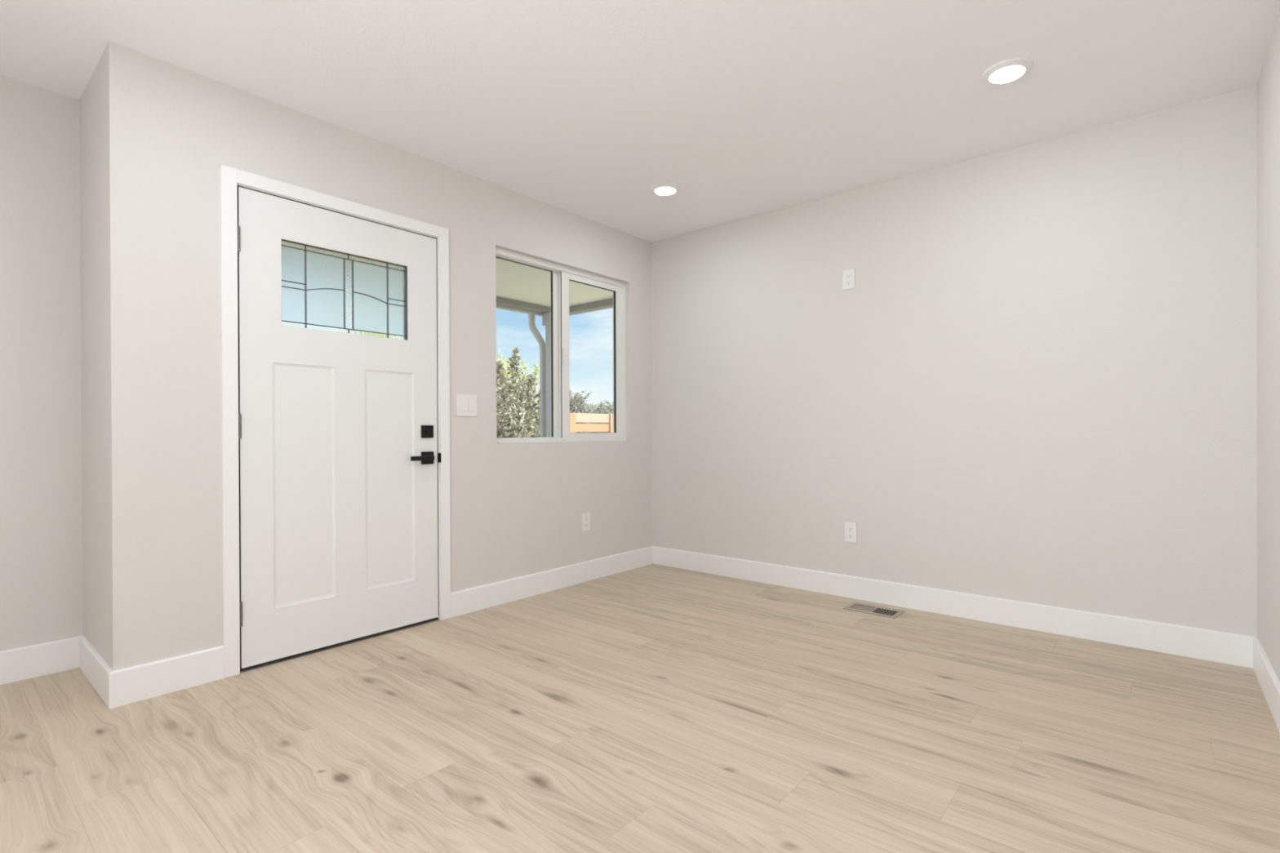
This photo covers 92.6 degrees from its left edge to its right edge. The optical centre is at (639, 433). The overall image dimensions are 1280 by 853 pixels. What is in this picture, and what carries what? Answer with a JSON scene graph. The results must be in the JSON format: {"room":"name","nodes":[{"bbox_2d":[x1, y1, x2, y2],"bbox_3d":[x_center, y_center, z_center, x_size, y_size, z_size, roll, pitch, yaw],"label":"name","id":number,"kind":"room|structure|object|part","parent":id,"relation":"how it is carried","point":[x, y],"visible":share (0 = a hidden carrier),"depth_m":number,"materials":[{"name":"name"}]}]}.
{"room":"empty living room","nodes":[
{"label":"empty living room","id":0,"kind":"room"},
{"bbox_2d":[0,55,106,662],"bbox_3d":[-3.673,-0.175,0.876,0.636,2.500,4.566,0,0,40],"label":"wall","id":1,"kind":"structure","parent":0,"point":[52,494],"depth_m":2.53,"materials":[{"name":"beige paint"}]},
{"bbox_2d":[0,635,83,684],"bbox_3d":[-3.830,0.949,0.937,0.014,0.132,4.446,0,0,40],"label":"baseboard","id":2,"kind":"structure","parent":1,"relation":"attached to","point":[24,663],"depth_m":2.53,"materials":[{"name":"white paint"}]},
{"bbox_2d":[79,635,112,708],"bbox_3d":[-2.168,0.938,2.435,0.630,0.132,0.014,0,0,40],"label":"baseboard","id":3,"kind":"structure","parent":1,"relation":"attached to","point":[96,670],"depth_m":2.40,"materials":[{"name":"white paint"}]},
{"bbox_2d":[102,40,652,671],"bbox_3d":[-0.973,-0.194,3.492,0.130,2.500,3.154,0,0,40],"label":"wall","id":4,"kind":"structure","parent":0,"point":[517,509],"depth_m":2.50,"materials":[{"name":"beige paint"}]},
{"bbox_2d":[109,645,223,708],"bbox_3d":[-1.821,0.937,2.369,0.014,0.132,0.359,0,0,40],"label":"baseboard","id":5,"kind":"structure","parent":4,"relation":"attached to","point":[129,685],"depth_m":2.35,"materials":[{"name":"white paint"}]},
{"bbox_2d":[220,164,450,678],"bbox_3d":[-1.419,-0.040,2.947,0.148,2.119,1.053,0,0,40],"label":"trim","id":6,"kind":"structure","parent":4,"relation":"attached to","point":[231,179],"depth_m":2.54,"materials":[{"name":"white paint"}]},
{"bbox_3d":[-1.375,-1.071,2.903,0.015,0.057,0.939,0,0,40],"label":"head casing","id":7,"kind":"part","parent":6,"relation":"part of","materials":[{"name":"white paint"}]},
{"bbox_3d":[-1.079,0.130,3.273,0.048,0.051,0.006,0,0,40],"label":"strike plate","id":8,"kind":"part","parent":6,"relation":"part of","materials":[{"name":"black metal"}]},
{"bbox_2d":[237,186,438,671],"bbox_3d":[-1.376,-0.019,2.905,0.096,2.027,0.928,0,0,40],"label":"door","id":9,"kind":"structure","parent":4,"relation":"in","point":[338,415],"depth_m":2.85,"materials":[{"name":"white paint"}]},
{"bbox_3d":[-1.549,-0.662,2.732,0.007,0.332,0.106,0,0,40],"label":"glass","id":10,"kind":"part","parent":9,"relation":"part of","materials":[{"name":"clear glass"}]},
{"bbox_3d":[-1.459,-0.663,2.839,0.007,0.332,0.173,0,0,40],"label":"privacy glass","id":11,"kind":"part","parent":9,"relation":"part of","materials":[{"name":"clear glass"}]},
{"bbox_3d":[-1.392,-0.486,2.919,0.007,0.022,0.592,0,0,40],"label":"border glass","id":12,"kind":"part","parent":9,"relation":"part of","materials":[{"name":"clear glass"}]},
{"bbox_3d":[-1.393,-0.842,2.918,0.007,0.025,0.592,0,0,40],"label":"border glass","id":13,"kind":"part","parent":9,"relation":"part of","materials":[{"name":"clear glass"}]},
{"bbox_3d":[-1.322,-0.664,3.002,0.007,0.332,0.174,0,0,40],"label":"privacy glass","id":14,"kind":"part","parent":9,"relation":"part of","materials":[{"name":"clear glass"}]},
{"bbox_3d":[-1.234,-0.665,3.107,0.007,0.332,0.099,0,0,40],"label":"glass","id":15,"kind":"part","parent":9,"relation":"part of","materials":[{"name":"clear glass"}]},
{"bbox_3d":[-1.129,0.129,3.157,0.042,0.024,0.130,0,0,40],"label":"lever","id":16,"kind":"part","parent":9,"relation":"part of","materials":[{"name":"black metal"}]},
{"bbox_3d":[-1.115,0.129,3.213,0.010,0.066,0.068,0,0,40],"label":"handle","id":17,"kind":"part","parent":9,"relation":"part of","materials":[{"name":"black metal"}]},
{"bbox_2d":[456,394,476,416],"bbox_3d":[-0.959,-0.155,3.397,0.014,0.122,0.130,0,0,40],"label":"light switch","id":18,"kind":"object","parent":4,"relation":"attached to","point":[466,404],"visible":1,"depth_m":3.39,"materials":[{"name":"white plastic"}]},
{"bbox_2d":[450,546,653,617],"bbox_3d":[-0.464,0.926,3.984,0.014,0.132,1.756,0,0,40],"label":"baseboard","id":19,"kind":"structure","parent":4,"relation":"attached to","point":[463,602],"depth_m":3.80,"materials":[{"name":"white paint"}]},
{"bbox_2d":[495,247,626,443],"bbox_3d":[-0.515,-0.520,4.060,0.091,1.156,1.183,0,0,40],"label":"window","id":20,"kind":"structure","parent":4,"relation":"in","point":[560,275],"depth_m":4.05,"materials":[{"name":"white plastic"}]},
{"bbox_3d":[-0.718,-0.518,3.849,0.026,1.101,0.540,0,0,40],"label":"fixed sash","id":21,"kind":"part","parent":20,"relation":"part of","materials":[{"name":"clear glass"}]},
{"bbox_3d":[-0.332,-0.515,4.256,0.032,1.103,0.594,0,0,40],"label":"sliding sash","id":22,"kind":"part","parent":20,"relation":"part of","materials":[{"name":"clear glass"}]},
{"bbox_2d":[582,512,590,531],"bbox_3d":[-0.362,0.594,4.110,0.008,0.120,0.074,0,0,40],"label":"wall outlet","id":23,"kind":"object","parent":4,"relation":"attached to","point":[586,516],"visible":1,"depth_m":4.11,"materials":[{"name":"white plastic"}]},
{"bbox_2d":[495,257,613,306],"bbox_3d":[-1.457,-1.523,4.799,2.290,0.205,4.304,0,0,40],"label":"ceiling","id":24,"kind":"structure","parent":0,"point":[514,281],"depth_m":5.99,"materials":[{"name":"beige paint"}]},
{"bbox_2d":[496,296,613,315],"bbox_3d":[-2.311,-1.379,3.806,2.280,0.069,6.924,0,0,40],"label":"beam","id":25,"kind":"structure","parent":24,"relation":"attached to","point":[606,304],"depth_m":6.68,"materials":[{"name":"grey paint"}]},
{"bbox_2d":[496,304,542,316],"bbox_3d":[-3.220,-1.389,4.590,0.110,0.109,6.954,0,0,40],"label":"gutter","id":26,"kind":"object","parent":25,"relation":"attached to","point":[500,307],"visible":0.02,"depth_m":6.76,"materials":[{"name":"grey metal"}]},
{"bbox_2d":[528,313,546,437],"bbox_3d":[-1.166,-0.121,7.013,0.058,2.475,0.245,0,0,40],"label":"downspout","id":27,"kind":"object","parent":26,"relation":"attached to","point":[534,330],"visible":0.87,"depth_m":7.04,"materials":[{"name":"grey metal"}]},
{"bbox_2d":[0,564,1279,852],"bbox_3d":[-1.339,1.005,0.903,3.871,0.001,7.600,0,0,40],"label":"floor","id":28,"kind":"structure","parent":0,"point":[651,708],"depth_m":1.96,"materials":[{"name":"brown wood"}]},
{"bbox_2d":[843,601,904,618],"bbox_3d":[1.305,1.022,3.416,0.282,0.078,0.166,0,0,40],"label":"floor vent","id":29,"kind":"object","parent":28,"relation":"in","point":[860,607],"visible":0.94,"depth_m":3.42,"materials":[{"name":"beige metal"}]},
{"bbox_2d":[0,0,1279,242],"bbox_3d":[-1.349,-1.535,0.895,4.271,0.200,8.000,0,0,40],"label":"ceiling","id":30,"kind":"structure","parent":0,"point":[750,108],"depth_m":2.46,"materials":[{"name":"white paint"}]},
{"bbox_2d":[649,182,679,195],"bbox_3d":[0.149,-1.440,3.626,0.178,0.018,0.178,0,0,40],"label":"recessed light","id":31,"kind":"object","parent":30,"relation":"in","point":[662,188],"visible":1,"depth_m":3.60,"materials":[{"name":"white plastic"}]},
{"bbox_2d":[981,57,1033,84],"bbox_3d":[1.470,-1.442,2.452,0.178,0.018,0.178,0,0,40],"label":"recessed light","id":32,"kind":"object","parent":30,"relation":"in","point":[1010,70],"visible":1,"depth_m":2.43,"materials":[{"name":"white plastic"}]},
{"bbox_2d":[651,85,1257,636],"bbox_3d":[1.393,-0.204,3.661,3.535,2.500,0.150,0,0,40],"label":"wall","id":33,"kind":"structure","parent":0,"point":[1035,381],"depth_m":3.16,"materials":[{"name":"beige paint"}]},
{"bbox_2d":[842,268,854,290],"bbox_3d":[1.251,-0.924,3.673,0.074,0.120,0.008,0,0,40],"label":"wall outlet","id":34,"kind":"object","parent":33,"relation":"attached to","point":[848,275],"visible":1,"depth_m":3.67,"materials":[{"name":"white plastic"}]},
{"bbox_2d":[845,280,851,285],"bbox_3d":[1.249,-0.903,3.671,0.034,0.028,0.002,0,0,40],"label":"receptacle","id":35,"kind":"object","parent":34,"relation":"attached to","point":[848,282],"depth_m":3.67,"materials":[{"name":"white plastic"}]},
{"bbox_2d":[845,273,851,278],"bbox_3d":[1.249,-0.944,3.671,0.034,0.028,0.002,0,0,40],"label":"receptacle","id":36,"kind":"object","parent":34,"relation":"attached to","point":[847,275],"depth_m":3.67,"materials":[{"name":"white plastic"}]},
{"bbox_2d":[844,521,857,542],"bbox_3d":[1.263,0.595,3.672,0.074,0.120,0.008,0,0,40],"label":"wall outlet","id":37,"kind":"object","parent":33,"relation":"attached to","point":[851,528],"visible":1,"depth_m":3.67,"materials":[{"name":"white plastic"}]},
{"bbox_2d":[847,533,853,538],"bbox_3d":[1.262,0.615,3.670,0.034,0.028,0.002,0,0,40],"label":"receptacle","id":38,"kind":"object","parent":37,"relation":"attached to","point":[849,535],"depth_m":3.67,"materials":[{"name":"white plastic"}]},
{"bbox_2d":[847,526,853,531],"bbox_3d":[1.261,0.574,3.670,0.034,0.028,0.002,0,0,40],"label":"receptacle","id":39,"kind":"object","parent":37,"relation":"attached to","point":[849,528],"depth_m":3.67,"materials":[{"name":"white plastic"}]},
{"bbox_2d":[653,546,1254,668],"bbox_3d":[1.337,0.920,3.608,3.255,0.132,0.014,0,0,40],"label":"baseboard","id":40,"kind":"structure","parent":33,"relation":"attached to","point":[1234,649],"depth_m":3.18,"materials":[{"name":"white paint"}]},
{"bbox_2d":[1256,8,1279,681],"bbox_3d":[0.195,-0.187,-0.394,0.150,2.500,7.600,0,0,40],"label":"wall","id":41,"kind":"structure","parent":0,"point":[1268,86],"depth_m":2.29,"materials":[{"name":"beige paint"}]},
{"bbox_2d":[1253,636,1279,733],"bbox_3d":[0.137,0.937,-0.338,0.014,0.132,7.600,0,0,40],"label":"baseboard","id":42,"kind":"structure","parent":41,"relation":"attached to","point":[1269,683],"depth_m":2.24,"materials":[{"name":"white paint"}]},
{"bbox_3d":[-1.454,1.234,4.899,2.420,0.220,4.434,0,0,40],"label":"floor","id":43,"kind":"structure","parent":0,"visible":0},
{"bbox_2d":[542,311,551,437],"bbox_3d":[-0.993,-0.128,7.043,0.140,2.488,0.215,0,0,40],"label":"porch post","id":44,"kind":"object","parent":43,"relation":"on","point":[546,317],"visible":0.26,"depth_m":6.99,"materials":[{"name":"grey paint"}]},
{"label":"outside","id":45,"kind":"structure","parent":0,"visible":0},
{"bbox_3d":[-8.775,1.463,25.187,80.000,0.200,100.000,0,0,40],"label":"ground","id":46,"kind":"structure","parent":45,"visible":0},
{"bbox_2d":[496,346,540,438],"bbox_3d":[-1.980,0.049,9.049,1.688,2.670,1.686,0,0,45],"label":"shrub","id":47,"kind":"object","parent":46,"relation":"on","point":[510,420],"visible":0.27,"depth_m":8.81,"materials":[{"name":"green plant"}]},
{"bbox_2d":[533,412,613,432],"bbox_3d":[-3.683,0.469,11.199,0.120,1.830,17.490,0,0,40],"label":"fence","id":48,"kind":"object","parent":46,"relation":"on","point":[575,418],"visible":0.02,"depth_m":14.21,"materials":[{"name":"brown wood"}]},
{"bbox_3d":[-1.543,0.453,13.744,0.120,1.830,0.200,0,0,40],"label":"post","id":49,"kind":"part","parent":48,"relation":"part of","materials":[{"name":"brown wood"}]},
{"bbox_3d":[-0.687,0.447,14.762,0.120,1.830,0.200,0,0,40],"label":"post","id":50,"kind":"part","parent":48,"relation":"part of","materials":[{"name":"brown wood"}]},
{"bbox_2d":[569,390,591,432],"bbox_3d":[-1.736,0.081,15.996,0.989,2.563,0.948,0,0,40],"label":"tree","id":51,"kind":"object","parent":46,"relation":"on","point":[575,406],"visible":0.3,"depth_m":15.88,"materials":[{"name":"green plant"}]},
{"bbox_2d":[582,403,610,432],"bbox_3d":[-2.200,-0.060,28.011,2.527,2.776,2.708,0,0,40],"label":"tree","id":52,"kind":"object","parent":46,"relation":"on","point":[595,405],"visible":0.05,"depth_m":27.60,"materials":[{"name":"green plant"}]},
{"bbox_2d":[583,400,613,432],"bbox_3d":[-1.165,0.118,20.007,1.402,2.460,1.350,0,0,16],"label":"tree","id":53,"kind":"object","parent":46,"relation":"on","point":[609,410],"visible":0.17,"depth_m":19.86,"materials":[{"name":"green plant"}]}
]}

